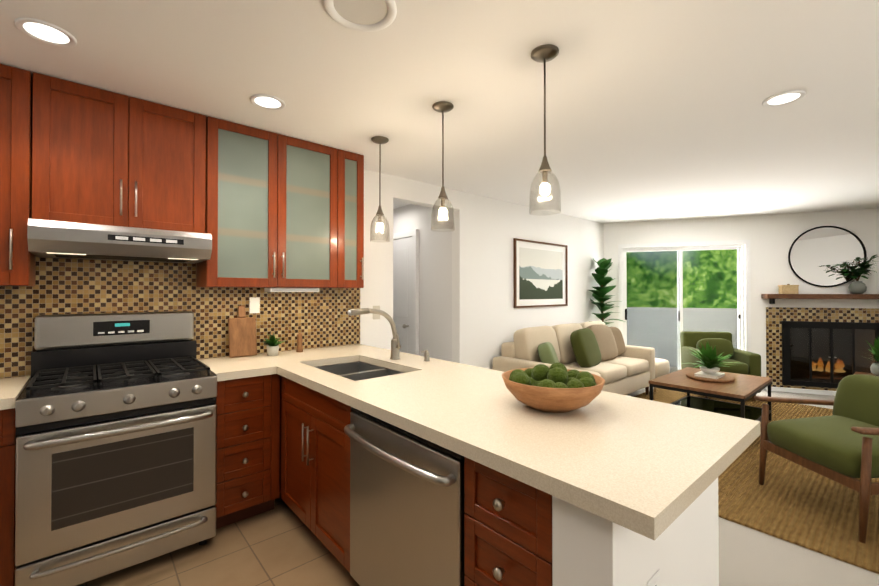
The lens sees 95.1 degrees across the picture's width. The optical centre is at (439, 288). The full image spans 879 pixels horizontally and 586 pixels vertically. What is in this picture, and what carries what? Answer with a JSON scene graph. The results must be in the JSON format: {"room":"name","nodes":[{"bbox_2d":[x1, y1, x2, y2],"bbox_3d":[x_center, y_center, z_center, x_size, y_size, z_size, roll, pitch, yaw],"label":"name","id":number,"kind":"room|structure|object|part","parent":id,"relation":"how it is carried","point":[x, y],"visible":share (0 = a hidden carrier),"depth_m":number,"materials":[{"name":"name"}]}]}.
{"room":"living room and kitchen","nodes":[
{"label":"living room and kitchen","id":0,"kind":"room"},
{"bbox_2d":[77,492,359,585],"bbox_3d":[-0.336,1.399,0.264,2.670,0.060,5.320,0,-1,-41],"label":"floor","id":1,"kind":"structure","parent":0,"point":[280,544],"depth_m":2.03,"materials":[{"name":"beige tile"}]},
{"bbox_2d":[0,408,15,585],"bbox_3d":[-2.199,0.948,1.782,0.498,0.868,0.566,0,-1,-41],"label":"base cabinet","id":2,"kind":"object","parent":1,"relation":"on","point":[7,487],"visible":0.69,"depth_m":1.72,"materials":[{"name":"brown wood"}]},
{"bbox_2d":[15,311,216,585],"bbox_3d":[-1.665,0.764,2.129,0.753,1.240,0.744,0,-1,-41],"label":"gas range","id":3,"kind":"object","parent":1,"relation":"on","point":[116,440],"visible":1,"depth_m":1.93,"materials":[{"name":"grey metal"}]},
{"bbox_2d":[215,374,279,528],"bbox_3d":[-1.289,0.954,2.550,0.356,0.868,0.598,0,-1,-41],"label":"base cabinet","id":4,"kind":"object","parent":1,"relation":"on","point":[248,446],"visible":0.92,"depth_m":2.35,"materials":[{"name":"brown wood"}]},
{"bbox_2d":[279,361,402,572],"bbox_3d":[-0.491,0.952,2.351,0.656,0.868,0.968,0,-1,-41],"label":"base cabinet","id":5,"kind":"object","parent":1,"relation":"on","point":[314,487],"visible":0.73,"depth_m":2.07,"materials":[{"name":"brown wood"}]},
{"bbox_2d":[0,344,760,540],"bbox_3d":[-0.729,0.488,1.618,2.500,0.045,2.750,0,-1,-41],"label":"countertop","id":6,"kind":"structure","parent":5,"relation":"on","point":[653,470],"depth_m":1.34,"materials":[{"name":"beige stone"}]},
{"bbox_2d":[228,306,256,357],"bbox_3d":[-1.374,0.297,2.806,0.180,0.351,0.071,0,-1,-41],"label":"cutting board","id":7,"kind":"object","parent":6,"relation":"on","point":[242,335],"visible":0.98,"depth_m":2.80,"materials":[{"name":"brown wood"}]},
{"bbox_2d":[264,332,283,355],"bbox_3d":[-1.170,0.391,2.856,0.178,0.168,0.186,0,-1,-41],"label":"potted plant","id":8,"kind":"object","parent":6,"relation":"on","point":[272,342],"visible":1,"depth_m":2.83,"materials":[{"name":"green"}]},
{"bbox_2d":[296,333,302,351],"bbox_3d":[-1.045,0.405,3.006,0.052,0.142,0.052,0,-1,-41],"label":"pepper mill","id":9,"kind":"object","parent":6,"relation":"on","point":[299,348],"visible":1,"depth_m":2.99,"materials":[{"name":"brown wood"}]},
{"bbox_2d":[315,361,401,380],"bbox_3d":[-0.500,0.614,2.451,0.446,0.190,0.736,0,-1,-41],"label":"double-bowl sink","id":10,"kind":"object","parent":6,"relation":"in","point":[356,371],"visible":0.15,"depth_m":2.71,"materials":[{"name":"grey metal"}]},
{"bbox_2d":[348,308,400,359],"bbox_3d":[-0.408,0.299,2.591,0.380,0.347,0.090,0,-1,-41],"label":"faucet","id":11,"kind":"object","parent":6,"relation":"on","point":[395,346],"visible":1,"depth_m":2.66,"materials":[{"name":"silver metal"}]},
{"bbox_2d":[421,350,429,360],"bbox_3d":[-0.093,0.438,2.614,0.065,0.070,0.039,0,-1,-41],"label":"soap dispenser pump","id":12,"kind":"object","parent":6,"relation":"on","point":[426,355],"visible":0.98,"depth_m":2.61,"materials":[{"name":"silver metal"}]},
{"bbox_2d":[502,363,604,412],"bbox_3d":[0.442,0.380,1.582,0.390,0.167,0.390,0,-1,-41],"label":"bowl","id":13,"kind":"object","parent":6,"relation":"on","point":[557,388],"visible":1,"depth_m":1.47,"materials":[{"name":"brown wood"}]},
{"bbox_2d":[344,407,464,585],"bbox_3d":[0.035,0.948,1.692,0.683,0.866,0.702,0,-1,-41],"label":"stainless steel dishwasher","id":14,"kind":"object","parent":1,"relation":"on","point":[407,512],"visible":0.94,"depth_m":1.47,"materials":[{"name":"silver metal"}]},
{"bbox_2d":[464,457,551,585],"bbox_3d":[0.401,0.944,1.324,0.652,0.868,0.317,0,-1,-41],"label":"peninsula drawers","id":15,"kind":"object","parent":1,"relation":"on","point":[507,530],"visible":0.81,"depth_m":1.13,"materials":[{"name":"brown wood"}]},
{"bbox_2d":[393,204,451,361],"bbox_3d":[-0.540,0.191,5.233,0.120,2.440,2.200,0,-1,-41],"label":"wall","id":16,"kind":"structure","parent":0,"point":[435,294],"depth_m":4.60,"materials":[{"name":"white paint"}]},
{"bbox_2d":[393,229,418,354],"bbox_3d":[-0.606,0.349,5.121,0.121,2.098,0.960,0,-1,-41],"label":"hallway door","id":17,"kind":"structure","parent":16,"relation":"in","point":[406,282],"depth_m":4.92,"materials":[{"name":"white"}]},
{"bbox_2d":[0,0,878,223],"bbox_3d":[1.813,-1.082,3.684,10.370,0.080,7.640,0,-1,-41],"label":"ceiling","id":18,"kind":"structure","parent":0,"point":[656,110],"depth_m":2.09,"materials":[{"name":"white paint"}]},
{"bbox_2d":[14,17,76,47],"bbox_3d":[-1.627,-1.054,1.667,0.186,0.009,0.186,0,-1,-41],"label":"recessed light","id":19,"kind":"object","parent":18,"relation":"in","point":[45,32],"visible":1,"depth_m":1.66,"materials":[{"name":"white"}]},
{"bbox_2d":[250,94,285,110],"bbox_3d":[-0.970,-1.049,2.276,0.186,0.009,0.186,0,-1,-41],"label":"recessed light","id":20,"kind":"object","parent":18,"relation":"in","point":[268,102],"visible":0.98,"depth_m":2.27,"materials":[{"name":"white plastic"}]},
{"bbox_2d":[323,0,396,31],"bbox_3d":[-0.296,-1.053,1.514,0.270,0.014,0.270,0,-1,-41],"label":"ceiling vent","id":21,"kind":"object","parent":18,"relation":"in","point":[366,15],"visible":1,"depth_m":1.54,"materials":[{"name":"white"}]},
{"bbox_2d":[370,136,389,242],"bbox_3d":[-0.419,-0.689,2.830,0.138,0.719,0.138,0,-1,-41],"label":"pendant light","id":22,"kind":"object","parent":18,"relation":"hanging from","point":[379,140],"visible":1,"depth_m":2.82,"materials":[{"name":"clear glass"}]},
{"bbox_3d":[-0.419,-0.422,2.828,0.138,0.185,0.138,0,-1,-41],"label":"lamp shade","id":23,"kind":"part","parent":22,"relation":"part of","materials":[{"name":"clear glass"}]},
{"bbox_3d":[-0.419,-0.460,2.828,0.046,0.110,0.047,0,-1,-41],"label":"bulb","id":24,"kind":"part","parent":22,"relation":"part of","materials":[{"name":"white glass"}]},
{"bbox_2d":[431,101,454,231],"bbox_3d":[0.020,-0.694,2.324,0.138,0.719,0.138,0,-1,-41],"label":"pendant light","id":25,"kind":"object","parent":18,"relation":"hanging from","point":[442,107],"visible":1,"depth_m":2.31,"materials":[{"name":"clear glass"}]},
{"bbox_3d":[0.020,-0.426,2.322,0.138,0.185,0.138,0,-1,-41],"label":"lamp shade","id":26,"kind":"part","parent":25,"relation":"part of","materials":[{"name":"clear glass"}]},
{"bbox_3d":[0.020,-0.464,2.322,0.046,0.110,0.047,0,-1,-41],"label":"bulb","id":27,"kind":"part","parent":25,"relation":"part of","materials":[{"name":"white glass"}]},
{"bbox_2d":[529,44,560,215],"bbox_3d":[0.472,-0.698,1.803,0.138,0.719,0.138,0,-1,-41],"label":"pendant light","id":28,"kind":"object","parent":18,"relation":"hanging from","point":[544,54],"visible":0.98,"depth_m":1.79,"materials":[{"name":"clear glass"}]},
{"bbox_3d":[0.472,-0.431,1.801,0.138,0.185,0.138,0,-1,-41],"label":"lamp shade","id":29,"kind":"part","parent":28,"relation":"part of","materials":[{"name":"clear glass"}]},
{"bbox_3d":[0.472,-0.468,1.801,0.046,0.110,0.047,0,-1,-41],"label":"bulb","id":30,"kind":"part","parent":28,"relation":"part of","materials":[{"name":"white glass"}]},
{"bbox_2d":[762,90,805,106],"bbox_3d":[1.912,-1.049,2.234,0.186,0.009,0.186,0,-1,-41],"label":"recessed light","id":31,"kind":"object","parent":18,"relation":"in","point":[784,98],"visible":0.98,"depth_m":2.23,"materials":[{"name":"white plastic"}]},
{"bbox_2d":[360,169,603,369],"bbox_3d":[-0.267,0.180,3.934,7.570,2.440,0.120,0,-1,-41],"label":"wall","id":32,"kind":"structure","parent":0,"point":[488,319],"depth_m":4.50,"materials":[{"name":"white paint"}]},
{"bbox_2d":[0,64,35,285],"bbox_3d":[-2.266,-0.533,1.881,0.512,1.041,0.350,0,-1,-41],"label":"upper cabinet","id":33,"kind":"object","parent":32,"relation":"attached to","point":[17,263],"visible":0.98,"depth_m":1.91,"materials":[{"name":"brown wood"}]},
{"bbox_2d":[32,72,205,232],"bbox_3d":[-1.787,-0.682,2.298,0.744,0.736,0.350,0,-1,-41],"label":"upper cabinet","id":34,"kind":"object","parent":32,"relation":"attached to","point":[102,157],"visible":0.83,"depth_m":2.15,"materials":[{"name":"brown wood"}]},
{"bbox_2d":[27,219,211,263],"bbox_3d":[-1.735,-0.238,2.234,0.736,0.148,0.506,0,-1,-41],"label":"under-cabinet range hood","id":35,"kind":"object","parent":34,"relation":"attached to","point":[58,239],"visible":1,"depth_m":2.04,"materials":[{"name":"brushed stainless steel"},{"name":"black plastic"},{"name":"light lens glass"}]},
{"bbox_2d":[0,256,359,377],"bbox_3d":[-1.633,0.089,2.664,2.500,0.800,0.010,0,-1,-41],"label":"backsplash","id":36,"kind":"structure","parent":32,"relation":"attached to","point":[321,318],"depth_m":2.56,"materials":[{"name":"tile"}]},
{"bbox_2d":[249,297,259,312],"bbox_3d":[-1.338,0.124,2.910,0.070,0.115,0.004,0,-1,-41],"label":"outlet","id":37,"kind":"object","parent":36,"relation":"attached to","point":[254,307],"visible":1,"depth_m":2.91,"materials":[{"name":"white plastic"}]},
{"bbox_2d":[196,116,363,287],"bbox_3d":[-1.092,-0.524,2.900,1.084,1.041,0.350,0,-1,-41],"label":"upper cabinet","id":38,"kind":"object","parent":32,"relation":"attached to","point":[283,211],"visible":1,"depth_m":2.72,"materials":[{"name":"brown wood"}]},
{"bbox_2d":[264,288,318,291],"bbox_3d":[-1.048,0.012,2.867,0.350,0.031,0.132,0,-1,-41],"label":"under-cabinet light","id":39,"kind":"object","parent":38,"relation":"attached to","point":[291,289],"visible":1,"depth_m":2.80,"materials":[{"name":"white plastic"}]},
{"bbox_2d":[373,306,379,318],"bbox_3d":[-0.562,0.217,3.591,0.075,0.120,0.010,0,-1,-41],"label":"outlet","id":40,"kind":"object","parent":32,"relation":"attached to","point":[376,316],"visible":0.75,"depth_m":3.59,"materials":[{"name":"beige plastic"}]},
{"bbox_2d":[513,238,567,307],"bbox_3d":[1.339,-0.179,5.230,1.150,0.840,0.028,0,-1,-41],"label":"framed art","id":41,"kind":"object","parent":32,"relation":"attached to","point":[540,274],"visible":0.98,"depth_m":5.19,"materials":[{"name":"white paper"}]},
{"bbox_2d":[552,478,718,585],"bbox_3d":[-0.191,0.951,2.153,0.780,0.868,2.659,0,-1,-41],"label":"wall","id":42,"kind":"structure","parent":0,"point":[592,549],"depth_m":1.00,"materials":[{"name":"white paint"}]},
{"bbox_2d":[647,570,659,585],"bbox_3d":[0.552,0.798,1.035,0.075,0.115,0.005,0,-1,-41],"label":"outlet","id":43,"kind":"object","parent":42,"relation":"attached to","point":[654,580],"visible":1,"depth_m":1.04,"materials":[{"name":"white plastic"}]},
{"bbox_2d":[604,209,878,376],"bbox_3d":[4.566,0.195,5.671,4.330,2.440,0.140,0,-1,20],"label":"wall","id":44,"kind":"structure","parent":0,"point":[771,237],"depth_m":5.61,"materials":[{"name":"white paint"}]},
{"bbox_2d":[618,240,750,371],"bbox_3d":[3.596,0.367,6.003,1.700,2.100,0.128,0,-1,20],"label":"sliding glass door","id":45,"kind":"structure","parent":44,"relation":"in","point":[744,329],"depth_m":6.01,"materials":[{"name":"white"}]},
{"bbox_2d":[761,294,878,303],"bbox_3d":[5.279,0.143,5.223,1.740,0.135,0.204,0,-1,20],"label":"mantel shelf","id":46,"kind":"object","parent":44,"relation":"attached to","point":[771,297],"visible":1,"depth_m":5.24,"materials":[{"name":"brown wood"}]},
{"bbox_2d":[778,284,798,293],"bbox_3d":[4.720,0.009,5.440,0.190,0.135,0.120,0,-1,20],"label":"woven box","id":47,"kind":"object","parent":46,"relation":"on","point":[788,289],"visible":0.98,"depth_m":5.39,"materials":[{"name":"beige wicker"}]},
{"bbox_2d":[837,255,878,293],"bbox_3d":[5.312,-0.174,5.138,0.321,0.496,0.460,0,-1,-41],"label":"vase","id":48,"kind":"object","parent":46,"relation":"on","point":[857,286],"visible":1,"depth_m":5.13,"materials":[{"name":"grey ceramic"}]},
{"bbox_2d":[764,307,878,395],"bbox_3d":[5.206,0.836,5.321,1.490,1.149,0.058,0,-1,20],"label":"fireplace surround","id":49,"kind":"object","parent":44,"relation":"attached to","point":[776,317],"visible":0.68,"depth_m":5.47,"materials":[{"name":"tile"}]},
{"bbox_2d":[788,226,866,286],"bbox_3d":[5.159,-0.423,5.364,0.822,0.822,0.023,0,-1,20],"label":"mirror","id":50,"kind":"object","parent":44,"relation":"attached to","point":[816,255],"visible":0.92,"depth_m":5.37,"materials":[{"name":"black metal"}]},
{"bbox_2d":[627,367,878,585],"bbox_3d":[2.821,1.435,4.537,7.700,0.060,7.640,0,-1,-41],"label":"floor","id":51,"kind":"structure","parent":0,"point":[748,556],"depth_m":2.03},
{"bbox_2d":[588,258,624,324],"bbox_3d":[2.497,0.475,5.933,0.658,1.882,0.438,0,-1,-41],"label":"fiddle-leaf fig plant","id":52,"kind":"object","parent":51,"relation":"on","point":[602,290],"visible":0.75,"depth_m":5.97,"materials":[{"name":"green plant"}]},
{"bbox_2d":[634,388,878,573],"bbox_3d":[3.275,1.388,3.343,3.580,0.014,3.800,0,-1,-41],"label":"rug","id":53,"kind":"object","parent":51,"relation":"on","point":[794,503],"visible":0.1,"depth_m":2.58,"materials":[{"name":"brown wicker"}]},
{"bbox_2d":[493,321,654,394],"bbox_3d":[1.715,0.919,4.916,2.200,0.950,0.915,0,-1,-41],"label":"sofa","id":54,"kind":"object","parent":53,"relation":"on","point":[608,355],"visible":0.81,"depth_m":4.71,"materials":[{"name":"beige fabric"}]},
{"bbox_2d":[653,358,669,391],"bbox_3d":[2.935,1.195,5.644,0.480,0.410,0.420,0,-1,-41],"label":"ottoman","id":55,"kind":"object","parent":53,"relation":"on","point":[662,367],"visible":0.27,"depth_m":5.45,"materials":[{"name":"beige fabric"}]},
{"bbox_2d":[649,367,771,421],"bbox_3d":[2.816,1.165,4.164,1.120,0.446,0.800,0,-1,-41],"label":"coffee table","id":56,"kind":"object","parent":53,"relation":"on","point":[742,389],"visible":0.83,"depth_m":4.07,"materials":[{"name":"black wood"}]},
{"bbox_2d":[681,342,736,382],"bbox_3d":[2.813,0.736,4.180,0.558,0.410,0.636,0,-1,-41],"label":"potted plant","id":57,"kind":"object","parent":56,"relation":"on","point":[711,362],"visible":1,"depth_m":4.13,"materials":[{"name":"green plant"}]},
{"bbox_2d":[680,331,760,400],"bbox_3d":[3.693,1.001,5.357,0.660,0.793,0.798,0,0,10],"label":"upholstered armchair","id":58,"kind":"object","parent":53,"relation":"on","point":[748,363],"visible":0.52,"depth_m":5.34,"materials":[{"name":"green fabric"}]},
{"bbox_2d":[754,374,878,542],"bbox_3d":[2.664,0.975,2.515,0.844,0.804,0.714,0,0,-2],"label":"chair","id":59,"kind":"object","parent":53,"relation":"on","point":[840,445],"visible":1,"depth_m":2.53,"materials":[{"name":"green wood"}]},
{"bbox_2d":[853,372,874,375],"bbox_3d":[4.494,1.143,4.031,0.480,0.486,0.480,0,-1,-41],"label":"side table","id":60,"kind":"object","parent":53,"relation":"on","point":[863,373],"visible":0.17,"depth_m":4.26,"materials":[{"name":"brown wood"}]},
{"bbox_2d":[865,337,878,375],"bbox_3d":[4.518,0.676,4.019,0.534,0.447,0.461,0,-1,-41],"label":"potted plant","id":61,"kind":"object","parent":60,"relation":"on","point":[874,368],"visible":0.98,"depth_m":4.06,"materials":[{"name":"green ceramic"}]},
{"bbox_3d":[5.317,0.885,5.665,0.842,0.900,1.112,0,-1,-41],"label":"wall","id":62,"kind":"structure","parent":0,"visible":0},
{"bbox_2d":[782,321,878,387],"bbox_3d":[5.307,0.882,5.423,0.836,0.870,0.939,0,-1,-41],"label":"fireplace","id":63,"kind":"object","parent":62,"relation":"in","point":[825,354],"visible":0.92,"depth_m":5.35,"materials":[{"name":"black metal"}]},
{"label":"outside","id":64,"kind":"structure","parent":0,"visible":0},
{"bbox_2d":[626,249,737,307],"bbox_3d":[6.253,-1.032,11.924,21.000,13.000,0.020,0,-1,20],"label":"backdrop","id":65,"kind":"structure","parent":64,"point":[708,296],"depth_m":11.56,"materials":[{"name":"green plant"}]},
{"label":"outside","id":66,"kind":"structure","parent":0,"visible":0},
{"bbox_2d":[627,307,737,366],"bbox_3d":[3.927,0.269,6.782,4.600,2.550,1.499,0,-1,20],"label":"balcony","id":67,"kind":"object","parent":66,"point":[708,318],"depth_m":7.32,"materials":[{"name":"grey paint"}]}
]}

